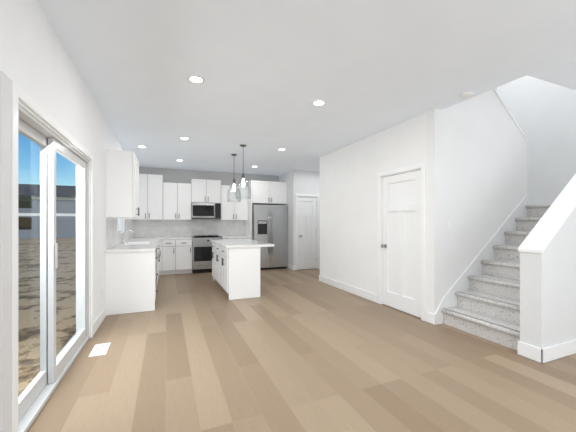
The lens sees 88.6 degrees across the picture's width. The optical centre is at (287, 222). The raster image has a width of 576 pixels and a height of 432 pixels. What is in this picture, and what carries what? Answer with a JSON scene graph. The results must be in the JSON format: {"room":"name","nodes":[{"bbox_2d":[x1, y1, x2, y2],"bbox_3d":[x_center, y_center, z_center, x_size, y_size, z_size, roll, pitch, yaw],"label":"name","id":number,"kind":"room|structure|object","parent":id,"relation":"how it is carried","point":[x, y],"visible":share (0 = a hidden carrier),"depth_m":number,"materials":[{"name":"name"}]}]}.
{"room":"open-plan kitchen","nodes":[
{"label":"open-plan kitchen","id":0,"kind":"room"},
{"bbox_2d":[0,0,131,337],"bbox_3d":[-1.987,-0.080,2.587,0.135,2.740,11.100,0,0,-22],"label":"wall","id":1,"kind":"structure","parent":0,"point":[32,55],"depth_m":2.32,"materials":[{"name":"paint"}]},
{"bbox_2d":[0,71,93,431],"bbox_3d":[-1.899,0.258,2.405,0.145,2.060,2.027,0,0,-22],"label":"door","id":2,"kind":"structure","parent":1,"relation":"in","point":[17,414],"depth_m":2.17,"materials":[{"name":"white plastic"}]},
{"bbox_2d":[117,218,123,233],"bbox_3d":[-3.135,-0.289,5.413,0.158,0.954,0.912,0,0,-22],"label":"kitchen window","id":3,"kind":"structure","parent":1,"relation":"in","point":[120,221],"depth_m":5.75,"materials":[{"name":"white glass"}]},
{"bbox_2d":[106,149,138,217],"bbox_3d":[-2.546,-0.560,4.623,0.384,0.960,0.890,0,0,-22],"label":"upper cabinet","id":4,"kind":"object","parent":1,"relation":"attached to","point":[122,166],"visible":1,"depth_m":4.22,"materials":[{"name":"white paint"}]},
{"bbox_2d":[106,217,244,249],"bbox_3d":[-1.909,0.158,6.396,2.920,0.535,3.719,0,0,-22],"label":"tile backsplash","id":5,"kind":"structure","parent":1,"relation":"attached to","point":[141,228],"depth_m":7.89,"materials":[{"name":"white tile"}]},
{"bbox_2d":[94,264,575,362],"bbox_3d":[1.500,1.222,3.596,7.078,0.133,9.900,0,0,-22],"label":"baseboard","id":6,"kind":"structure","parent":1,"relation":"attached to","point":[542,355],"depth_m":2.89,"materials":[{"name":"white paint"}]},
{"bbox_2d":[139,167,296,267],"bbox_3d":[-1.903,-0.080,7.897,4.080,2.740,1.350,0,0,-22],"label":"wall","id":7,"kind":"structure","parent":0,"point":[169,175],"depth_m":8.14,"materials":[{"name":"white paint"}]},
{"bbox_2d":[132,174,286,219],"bbox_3d":[-1.993,-0.650,7.985,3.976,1.140,0.714,0,0,-22],"label":"upper cabinet","id":8,"kind":"object","parent":7,"relation":"attached to","point":[158,199],"visible":0.94,"depth_m":7.85,"materials":[{"name":"white paint"}]},
{"bbox_2d":[191,202,220,218],"bbox_3d":[-2.233,-0.325,8.029,0.760,0.430,0.451,0,0,-22],"label":"microwave","id":9,"kind":"object","parent":8,"relation":"attached to","point":[198,210],"visible":0.98,"depth_m":7.84,"materials":[{"name":"silver metal"}]},
{"bbox_2d":[27,268,575,431],"bbox_3d":[1.377,1.350,3.978,7.415,0.120,11.100,0,0,-22],"label":"floor","id":10,"kind":"structure","parent":0,"point":[306,354],"depth_m":2.54,"materials":[{"name":"brown wood"}]},
{"bbox_2d":[88,342,110,356],"bbox_3d":[-1.910,1.286,3.003,0.145,0.006,0.310,0,0,-22],"label":"floor vent","id":11,"kind":"object","parent":10,"relation":"in","point":[99,349],"visible":1,"depth_m":2.99,"materials":[{"name":"white metal"}]},
{"bbox_2d":[105,229,191,314],"bbox_3d":[-2.602,0.704,6.085,1.399,1.168,3.761,0,0,-22],"label":"base cabinet","id":12,"kind":"object","parent":10,"relation":"on","point":[133,267],"visible":1,"depth_m":4.29,"materials":[{"name":"white paint"}]},
{"bbox_2d":[191,235,222,272],"bbox_3d":[-2.181,0.810,7.903,0.754,0.955,0.703,0,0,-22],"label":"stove","id":13,"kind":"object","parent":10,"relation":"on","point":[201,244],"visible":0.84,"depth_m":7.59,"materials":[{"name":"silver metal"}]},
{"bbox_2d":[221,236,249,238],"bbox_3d":[-1.490,0.832,8.220,0.751,0.913,0.664,0,0,-22],"label":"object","id":14,"kind":"object","parent":10,"relation":"on","point":[224,237],"visible":0.07,"depth_m":8.02,"materials":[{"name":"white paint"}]},
{"bbox_2d":[210,239,273,299],"bbox_3d":[-0.996,0.832,5.919,0.856,0.913,1.900,0,0,-22],"label":"kitchen island","id":15,"kind":"object","parent":10,"relation":"on","point":[235,262],"visible":1,"depth_m":5.07,"materials":[{"name":"white paint"}]},
{"bbox_2d":[245,180,251,239],"bbox_3d":[-1.121,0.059,8.366,0.033,2.458,0.678,0,0,-22],"label":"end panel","id":16,"kind":"object","parent":10,"relation":"on","point":[248,223],"visible":0.51,"depth_m":8.20,"materials":[{"name":"white paint"}]},
{"bbox_2d":[252,205,287,269],"bbox_3d":[-0.594,0.394,8.489,0.990,1.788,0.826,0,0,-22],"label":"refrigerator","id":17,"kind":"object","parent":10,"relation":"on","point":[269,222],"visible":0.91,"depth_m":8.16,"materials":[{"name":"silver metal"}]},
{"bbox_2d":[441,204,551,349],"bbox_3d":[3.233,0.022,4.402,2.854,2.534,2.030,0,0,-22],"label":"carpeted stairs","id":18,"kind":"structure","parent":10,"relation":"on","point":[490,310],"depth_m":3.64,"materials":[{"name":"grey carpet"}]},
{"bbox_2d":[518,174,575,347],"bbox_3d":[3.638,-0.095,3.355,2.912,2.771,0.204,0,0,-22],"label":"half wall","id":19,"kind":"structure","parent":10,"relation":"on","point":[548,253],"depth_m":2.84,"materials":[{"name":"white paint"}]},
{"bbox_2d":[36,0,575,175],"bbox_3d":[1.377,-1.510,3.978,7.415,0.120,11.100,0,0,-22],"label":"ceiling","id":20,"kind":"structure","parent":0,"point":[377,66],"depth_m":2.72,"materials":[{"name":"white paint"}]},
{"bbox_2d":[187,75,204,83],"bbox_3d":[-0.926,-1.446,2.972,0.176,0.008,0.176,0,0,-22],"label":"recessed light","id":21,"kind":"object","parent":20,"relation":"in","point":[196,79],"visible":1,"depth_m":2.96,"materials":[{"name":"white plastic"}]},
{"bbox_2d":[227,154,240,200],"bbox_3d":[-1.140,-0.950,6.238,0.294,0.999,0.294,0,0,-22],"label":"pendant light","id":22,"kind":"object","parent":20,"relation":"hanging from","point":[234,189],"visible":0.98,"depth_m":6.21,"materials":[{"name":"glass"}]},
{"bbox_2d":[235,144,250,197],"bbox_3d":[-0.835,-0.950,5.498,0.294,0.999,0.294,0,0,-22],"label":"pendant light","id":23,"kind":"object","parent":20,"relation":"hanging from","point":[241,145],"visible":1,"depth_m":5.47,"materials":[{"name":"glass"}]},
{"bbox_2d":[312,100,325,105],"bbox_3d":[0.371,-1.446,3.551,0.176,0.008,0.176,0,0,-22],"label":"recessed light","id":24,"kind":"object","parent":20,"relation":"in","point":[315,102],"visible":1,"depth_m":3.53,"materials":[{"name":"white plastic"}]},
{"bbox_2d":[460,91,473,98],"bbox_3d":[2.008,-1.432,3.308,0.136,0.036,0.136,0,0,-22],"label":"smoke detector","id":25,"kind":"object","parent":20,"relation":"attached to","point":[465,95],"visible":1,"depth_m":3.28,"materials":[{"name":"white plastic"}]},
{"bbox_2d":[297,170,319,268],"bbox_3d":[1.175,-0.080,7.612,1.450,2.740,1.850,0,0,-22],"label":"wall","id":26,"kind":"structure","parent":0,"point":[308,182],"depth_m":8.20,"materials":[{"name":"white paint"}]},
{"bbox_2d":[296,194,318,269],"bbox_3d":[0.533,0.245,8.210,0.726,2.086,0.170,0,0,-22],"label":"hall door","id":27,"kind":"structure","parent":26,"relation":"in","point":[307,205],"depth_m":8.20,"materials":[{"name":"white paint"}]},
{"bbox_2d":[320,112,426,310],"bbox_3d":[1.332,-0.080,5.231,0.160,2.740,2.910,0,0,-22],"label":"wall","id":28,"kind":"structure","parent":0,"point":[348,174],"depth_m":5.20,"materials":[{"name":"white paint"}]},
{"bbox_2d":[378,162,425,320],"bbox_3d":[1.659,0.245,4.317,0.170,2.086,0.936,0,0,-22],"label":"closet door","id":29,"kind":"structure","parent":28,"relation":"in","point":[401,191],"depth_m":4.28,"materials":[{"name":"white paint"}]},
{"bbox_2d":[427,88,527,313],"bbox_3d":[2.726,-0.798,4.168,1.925,4.176,0.144,0,0,-22],"label":"wall","id":30,"kind":"structure","parent":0,"point":[477,150],"depth_m":3.98,"materials":[{"name":"white paint"}]},
{"bbox_2d":[435,195,526,324],"bbox_3d":[2.911,0.434,3.666,1.878,1.708,0.948,0,0,-22],"label":"baseboard","id":31,"kind":"structure","parent":30,"relation":"attached to","point":[449,300],"depth_m":4.06,"materials":[{"name":"white paint"}]},
{"bbox_2d":[495,75,575,204],"bbox_3d":[3.261,-1.410,4.373,3.070,5.400,2.350,0,0,-22],"label":"wall","id":32,"kind":"structure","parent":0,"point":[545,112],"depth_m":5.13,"materials":[{"name":"white paint"}]},
{"label":"outside","id":33,"kind":"structure","parent":0,"visible":0},
{"bbox_2d":[18,238,75,396],"bbox_3d":[-89.637,1.790,6.215,159.084,1.000,240.000,0,0,-22],"label":"ground","id":34,"kind":"structure","parent":33,"point":[28,249],"depth_m":6.19,"materials":[{"name":"soil"}]},
{"bbox_2d":[18,184,75,238],"bbox_3d":[-30.517,-1.535,37.158,27.000,7.650,13.000,0,0,-22],"label":"house","id":35,"kind":"structure","parent":34,"relation":"on","point":[28,194],"depth_m":32.73,"materials":[{"name":"white"}]}
]}

